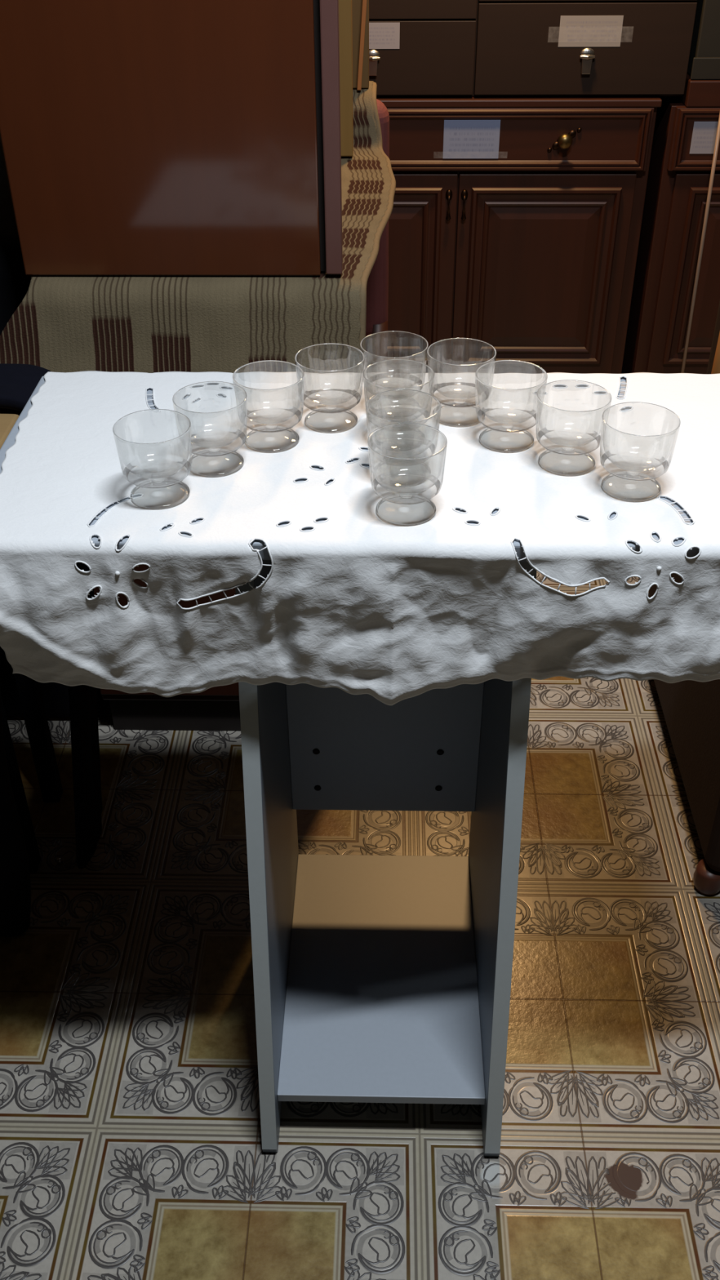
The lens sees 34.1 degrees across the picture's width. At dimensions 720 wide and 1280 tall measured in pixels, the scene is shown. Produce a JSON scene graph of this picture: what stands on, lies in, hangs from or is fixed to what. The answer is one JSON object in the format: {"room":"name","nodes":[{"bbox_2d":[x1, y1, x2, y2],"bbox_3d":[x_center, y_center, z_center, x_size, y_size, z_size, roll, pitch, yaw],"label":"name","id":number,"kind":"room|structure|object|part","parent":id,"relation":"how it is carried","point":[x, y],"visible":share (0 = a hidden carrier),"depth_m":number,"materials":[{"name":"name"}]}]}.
{"room":"kitchen","nodes":[
{"label":"kitchen","id":0,"kind":"room"},
{"bbox_2d":[0,570,719,1279],"bbox_3d":[0.131,0.450,1.700,3.700,0.051,4.600,0,37,1],"label":"floor","id":1,"kind":"structure","parent":0,"point":[131,1142],"depth_m":1.54,"materials":[{"name":"tile"}]},
{"bbox_2d":[0,133,18,235],"bbox_3d":[-0.675,-0.502,1.900,0.305,1.250,0.020,0,37,1],"label":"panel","id":2,"kind":"object","parent":1,"relation":"on","point":[8,226],"visible":0.02,"depth_m":1.77,"materials":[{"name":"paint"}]},
{"bbox_2d":[0,408,62,871],"bbox_3d":[-0.548,0.026,1.638,0.260,0.715,0.255,0,37,1],"label":"wooden stool","id":3,"kind":"object","parent":1,"relation":"on","point":[29,692],"visible":0.5,"depth_m":1.78,"materials":[{"name":"beige wood"}]},
{"bbox_3d":[-0.550,-0.251,1.432,0.260,0.025,0.255,0,37,1],"label":"seat","id":4,"kind":"part","parent":3,"relation":"part of","materials":[{"name":"beige wood"}]},
{"bbox_3d":[-0.509,0.071,1.598,0.028,0.690,0.028,0,37,1],"label":"leg","id":5,"kind":"part","parent":3,"relation":"part of","materials":[{"name":"black wood"}]},
{"bbox_3d":[-0.505,-0.019,1.718,0.028,0.690,0.028,0,37,1],"label":"leg","id":6,"kind":"part","parent":3,"relation":"part of","materials":[{"name":"black wood"}]},
{"bbox_2d":[0,363,102,869],"bbox_3d":[-0.514,-0.007,1.647,0.284,0.728,0.218,0,37,1],"label":"chair","id":7,"kind":"object","parent":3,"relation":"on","point":[18,382],"visible":0.48,"depth_m":1.69,"materials":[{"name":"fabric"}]},
{"bbox_2d":[93,564,240,730],"bbox_3d":[-0.220,-0.300,2.007,0.436,0.792,0.588,0,37,1],"label":"base cabinet","id":8,"kind":"object","parent":1,"relation":"on","point":[215,708],"visible":0.15,"depth_m":2.02,"materials":[{"name":"brown wood"}]},
{"bbox_2d":[0,80,395,373],"bbox_3d":[-0.223,-0.653,1.808,0.554,0.229,0.808,0,37,1],"label":"blanket","id":9,"kind":"object","parent":8,"relation":"on","point":[62,323],"visible":0.31,"depth_m":1.54,"materials":[{"name":"beige fabric"}]},
{"bbox_2d":[0,0,342,275],"bbox_3d":[-0.232,-0.904,1.331,0.416,0.930,0.191,0,37,1],"label":"board","id":10,"kind":"object","parent":9,"relation":"on","point":[139,137],"visible":1,"depth_m":1.43,"materials":[{"name":"red paint"}]},
{"bbox_3d":[-0.050,-0.909,1.334,0.009,0.930,0.172,0,37,1],"label":"rail","id":11,"kind":"part","parent":10,"relation":"part of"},
{"bbox_2d":[338,0,353,156],"bbox_3d":[-0.110,-1.167,1.716,0.192,0.872,0.022,0,37,1],"label":"board","id":12,"kind":"object","parent":9,"relation":"on","point":[345,36],"visible":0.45,"depth_m":1.89,"materials":[{"name":"brown wood"}]},
{"bbox_2d":[351,0,368,88],"bbox_3d":[-0.085,-1.265,1.778,0.196,0.788,0.020,0,37,1],"label":"board","id":13,"kind":"object","parent":9,"relation":"on","point":[357,5],"visible":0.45,"depth_m":1.96,"materials":[{"name":"brown wood"}]},
{"bbox_2d":[356,0,366,90],"bbox_3d":[0.005,-1.011,1.939,0.021,0.188,0.010,0,37,1],"label":"stick","id":14,"kind":"object","parent":9,"relation":"on","point":[364,2],"visible":1,"depth_m":1.95,"materials":[{"name":"brown wood"}]},
{"bbox_2d":[0,375,698,1156],"bbox_3d":[0.034,0.165,1.374,0.798,0.800,0.476,0,37,1],"label":"table","id":15,"kind":"object","parent":1,"relation":"on","point":[377,979],"visible":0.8,"depth_m":1.50,"materials":[{"name":"laminate"}]},
{"bbox_3d":[-0.107,0.184,1.367,0.019,0.780,0.432,0,37,1],"label":"panel","id":16,"kind":"part","parent":15,"relation":"part of","materials":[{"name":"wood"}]},
{"bbox_2d":[0,370,719,705],"bbox_3d":[0.035,-0.120,1.222,0.792,0.169,0.401,0,37,1],"label":"tablecloth","id":17,"kind":"object","parent":15,"relation":"on","point":[357,602],"visible":0.96,"depth_m":1.09,"materials":[{"name":"white fabric"}]},
{"bbox_2d":[112,408,191,509],"bbox_3d":[-0.189,-0.166,1.088,0.071,0.072,0.071,0,37,1],"label":"glass","id":18,"kind":"object","parent":17,"relation":"on","point":[130,466],"visible":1,"depth_m":1.09,"materials":[{"name":"white"}]},
{"bbox_2d":[172,381,247,476],"bbox_3d":[-0.143,-0.203,1.137,0.071,0.072,0.071,-26,44,-30],"label":"glass","id":19,"kind":"object","parent":17,"relation":"on","point":[240,433],"visible":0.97,"depth_m":1.14,"materials":[{"name":"white"}]},
{"bbox_2d":[232,360,304,452],"bbox_3d":[-0.090,-0.233,1.177,0.071,0.072,0.071,6,37,9],"label":"glass","id":20,"kind":"object","parent":17,"relation":"on","point":[265,406],"visible":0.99,"depth_m":1.18,"materials":[{"name":"white"}]},
{"bbox_2d":[294,342,364,432],"bbox_3d":[-0.030,-0.259,1.211,0.071,0.072,0.071,-19,40,-23],"label":"glass","id":21,"kind":"object","parent":17,"relation":"on","point":[325,388],"visible":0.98,"depth_m":1.22,"materials":[{"name":"white"}]},
{"bbox_2d":[360,330,428,418],"bbox_3d":[0.036,-0.278,1.236,0.071,0.072,0.071,13,39,17],"label":"glass","id":22,"kind":"object","parent":17,"relation":"on","point":[393,397],"visible":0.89,"depth_m":1.24,"materials":[{"name":"white"}]},
{"bbox_2d":[363,359,434,451],"bbox_3d":[0.038,-0.234,1.177,0.071,0.072,0.071,6,37,8],"label":"glass","id":23,"kind":"object","parent":17,"relation":"on","point":[395,404],"visible":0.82,"depth_m":1.18,"materials":[{"name":"white"}]},
{"bbox_2d":[365,389,440,486],"bbox_3d":[0.041,-0.191,1.119,0.071,0.072,0.071,-27,44,-31],"label":"glass","id":24,"kind":"object","parent":17,"relation":"on","point":[375,443],"visible":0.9,"depth_m":1.12,"materials":[{"name":"white"}]},
{"bbox_2d":[367,422,447,525],"bbox_3d":[0.042,-0.148,1.062,0.071,0.072,0.071,0,37,0],"label":"glass","id":25,"kind":"object","parent":17,"relation":"on","point":[378,479],"visible":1,"depth_m":1.07,"materials":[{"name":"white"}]},
{"bbox_2d":[426,337,496,426],"bbox_3d":[0.104,-0.267,1.220,0.071,0.072,0.071,-12,38,-15],"label":"glass","id":26,"kind":"object","parent":17,"relation":"on","point":[454,382],"visible":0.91,"depth_m":1.22,"materials":[{"name":"white"}]},
{"bbox_2d":[475,360,547,452],"bbox_3d":[0.149,-0.232,1.173,0.071,0.072,0.071,19,41,24],"label":"glass","id":27,"kind":"object","parent":17,"relation":"on","point":[497,406],"visible":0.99,"depth_m":1.18,"materials":[{"name":"white"}]},
{"bbox_2d":[536,379,611,475],"bbox_3d":[0.203,-0.203,1.134,0.071,0.072,0.071,-6,37,-7],"label":"glass","id":28,"kind":"object","parent":17,"relation":"on","point":[542,432],"visible":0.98,"depth_m":1.14,"materials":[{"name":"white"}]},
{"bbox_2d":[600,401,680,501],"bbox_3d":[0.257,-0.174,1.094,0.071,0.072,0.071,27,44,32],"label":"glass","id":29,"kind":"object","parent":17,"relation":"on","point":[663,460],"visible":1,"depth_m":1.10,"materials":[{"name":"white"}]},
{"bbox_2d":[277,853,485,1104],"bbox_3d":[0.030,0.437,1.565,0.250,0.014,0.389,0,37,1],"label":"shelf","id":30,"kind":"object","parent":15,"relation":"attached to","point":[382,997],"depth_m":1.53,"materials":[{"name":"grey laminate"}]},
{"bbox_3d":[0.031,-0.002,1.443,0.250,0.574,0.018,0,37,1],"label":"panel","id":31,"kind":"part","parent":15,"relation":"part of","materials":[{"name":"grey laminate"}]},
{"bbox_3d":[0.162,0.186,1.361,0.019,0.780,0.432,0,37,1],"label":"panel","id":32,"kind":"part","parent":15,"relation":"part of","materials":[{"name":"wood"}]},
{"bbox_2d":[365,98,389,373],"bbox_3d":[-0.157,-0.704,2.465,0.432,0.892,0.489,0,37,1],"label":"upholstered chair","id":33,"kind":"object","parent":1,"relation":"on","point":[377,286],"visible":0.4,"depth_m":2.21,"materials":[{"name":"red fabric"}]},
{"bbox_3d":[-0.156,-0.731,2.494,0.432,0.100,0.410,0,37,1],"label":"seat","id":34,"kind":"part","parent":33,"relation":"part of","materials":[{"name":"red fabric"}]},
{"bbox_3d":[0.035,-0.410,2.397,0.040,0.500,0.038,0,37,1],"label":"leg","id":35,"kind":"part","parent":33,"relation":"part of","materials":[{"name":"silver wood"}]},
{"bbox_2d":[364,96,662,373],"bbox_3d":[0.244,-1.012,2.983,0.855,0.762,0.503,0,37,1],"label":"sideboard","id":36,"kind":"object","parent":1,"relation":"on","point":[515,222],"visible":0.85,"depth_m":2.74,"materials":[{"name":"brown wood"}]},
{"bbox_3d":[0.032,-0.867,2.820,0.316,0.427,0.013,0,37,1],"label":"moulding","id":37,"kind":"part","parent":36,"relation":"part of","materials":[{"name":"brown wood"}]},
{"bbox_3d":[0.038,-0.869,2.837,0.374,0.500,0.018,0,37,1],"label":"door","id":38,"kind":"part","parent":36,"relation":"part of","materials":[{"name":"brown wood"}]},
{"bbox_3d":[0.205,-1.005,2.710,0.016,0.069,0.016,0,37,1],"label":"drop pull","id":39,"kind":"part","parent":36,"relation":"part of","materials":[{"name":"brown metal"}]},
{"bbox_3d":[0.240,-1.004,2.709,0.016,0.069,0.016,0,37,1],"label":"drop pull","id":40,"kind":"part","parent":36,"relation":"part of","materials":[{"name":"brown metal"}]},
{"bbox_3d":[0.236,-1.119,2.628,0.813,0.130,0.010,0,37,1],"label":"moulding","id":41,"kind":"part","parent":36,"relation":"part of","materials":[{"name":"brown wood"}]},
{"bbox_3d":[0.237,-1.127,2.639,0.825,0.134,0.018,0,37,1],"label":"drawer","id":42,"kind":"part","parent":36,"relation":"part of","materials":[{"name":"brown wood"}]},
{"bbox_2d":[368,0,697,96],"bbox_3d":[0.227,-1.621,2.545,0.980,0.737,0.468,0,37,1],"label":"base cabinet","id":43,"kind":"object","parent":36,"relation":"on","point":[417,47],"visible":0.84,"depth_m":2.53,"materials":[{"name":"black wood"}]},
{"bbox_3d":[0.027,-1.253,2.545,0.033,0.050,0.020,0,37,1],"label":"cup pull","id":44,"kind":"part","parent":43,"relation":"part of","materials":[{"name":"silver metal"}]},
{"bbox_3d":[0.006,-1.268,2.556,0.485,0.146,0.018,0,37,1],"label":"drawer","id":45,"kind":"part","parent":43,"relation":"part of","materials":[{"name":"black wood"}]},
{"bbox_3d":[0.005,-1.402,2.456,0.485,0.180,0.018,0,37,1],"label":"drawer","id":46,"kind":"part","parent":43,"relation":"part of","materials":[{"name":"black wood"}]},
{"bbox_3d":[0.482,-1.277,2.535,0.460,0.180,0.018,0,37,1],"label":"drawer","id":47,"kind":"part","parent":43,"relation":"part of","materials":[{"name":"black wood"}]},
{"bbox_3d":[0.490,-1.251,2.534,0.033,0.050,0.020,0,37,1],"label":"cup pull","id":48,"kind":"part","parent":43,"relation":"part of","materials":[{"name":"silver metal"}]},
{"bbox_3d":[0.481,-1.411,2.436,0.460,0.147,0.018,0,37,1],"label":"drawer","id":49,"kind":"part","parent":43,"relation":"part of","materials":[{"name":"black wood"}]},
{"bbox_3d":[0.429,-0.863,2.811,0.342,0.427,0.013,0,37,1],"label":"moulding","id":50,"kind":"part","parent":36,"relation":"part of","materials":[{"name":"brown wood"}]},
{"bbox_3d":[0.430,-0.866,2.828,0.402,0.500,0.018,0,37,1],"label":"door","id":51,"kind":"part","parent":36,"relation":"part of","materials":[{"name":"brown wood"}]},
{"bbox_3d":[0.457,-1.119,2.624,0.072,0.052,0.008,0,37,1],"label":"knob plate","id":52,"kind":"part","parent":36,"relation":"part of","materials":[{"name":"brown metal"}]},
{"bbox_3d":[0.456,-1.111,2.610,0.033,0.033,0.034,0,37,1],"label":"knob","id":53,"kind":"part","parent":36,"relation":"part of","materials":[{"name":"gold metal"}]},
{"bbox_2d":[621,72,719,377],"bbox_3d":[1.022,-1.027,2.963,0.649,0.800,0.480,0,37,1],"label":"base cabinet","id":54,"kind":"object","parent":1,"relation":"on","point":[686,126],"visible":0.55,"depth_m":2.77,"materials":[{"name":"brown wood"}]},
{"bbox_3d":[1.016,-0.861,2.815,0.590,0.500,0.018,0,37,1],"label":"door","id":55,"kind":"part","parent":54,"relation":"part of","materials":[{"name":"brown wood"}]},
{"bbox_3d":[1.016,-0.858,2.798,0.520,0.427,0.013,0,37,1],"label":"moulding","id":56,"kind":"part","parent":54,"relation":"part of","materials":[{"name":"brown wood"}]},
{"bbox_3d":[1.012,-1.121,2.622,0.625,0.134,0.018,0,37,1],"label":"drawer","id":57,"kind":"part","parent":54,"relation":"part of","materials":[{"name":"brown wood"}]},
{"bbox_3d":[1.012,-1.112,2.611,0.615,0.130,0.010,0,37,1],"label":"moulding","id":58,"kind":"part","parent":54,"relation":"part of","materials":[{"name":"brown wood"}]},
{"bbox_2d":[687,0,719,79],"bbox_3d":[1.012,-1.538,2.560,0.580,0.499,0.406,0,37,1],"label":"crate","id":59,"kind":"object","parent":54,"relation":"on","point":[704,64],"visible":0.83,"depth_m":2.52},
{"bbox_2d":[648,301,719,895],"bbox_3d":[0.805,-0.118,1.745,0.607,0.800,0.620,0,37,1],"label":"armchair","id":60,"kind":"object","parent":1,"relation":"on","point":[691,708],"visible":0.35,"depth_m":1.76,"materials":[{"name":"brown fabric"}]},
{"bbox_3d":[0.810,0.031,1.847,0.594,0.360,0.594,0,37,1],"label":"seat","id":61,"kind":"part","parent":60,"relation":"part of","materials":[{"name":"brown fabric"}]},
{"bbox_3d":[0.821,-0.428,1.825,0.540,0.399,0.120,0,37,1],"label":"backrest","id":62,"kind":"part","parent":60,"relation":"part of","materials":[{"name":"brown fabric"}]},
{"bbox_3d":[0.567,-0.400,1.827,0.048,0.364,0.079,7,37,10],"label":"post","id":63,"kind":"part","parent":60,"relation":"part of","materials":[{"name":"brown wood"}]},
{"bbox_2d":[680,113,719,373],"bbox_3d":[0.789,-0.846,2.749,0.020,0.767,0.008,0,37,1],"label":"pole","id":64,"kind":"object","parent":1,"relation":"on","point":[717,136],"visible":0.73,"depth_m":2.70,"materials":[{"name":"brown wood"}]}
]}

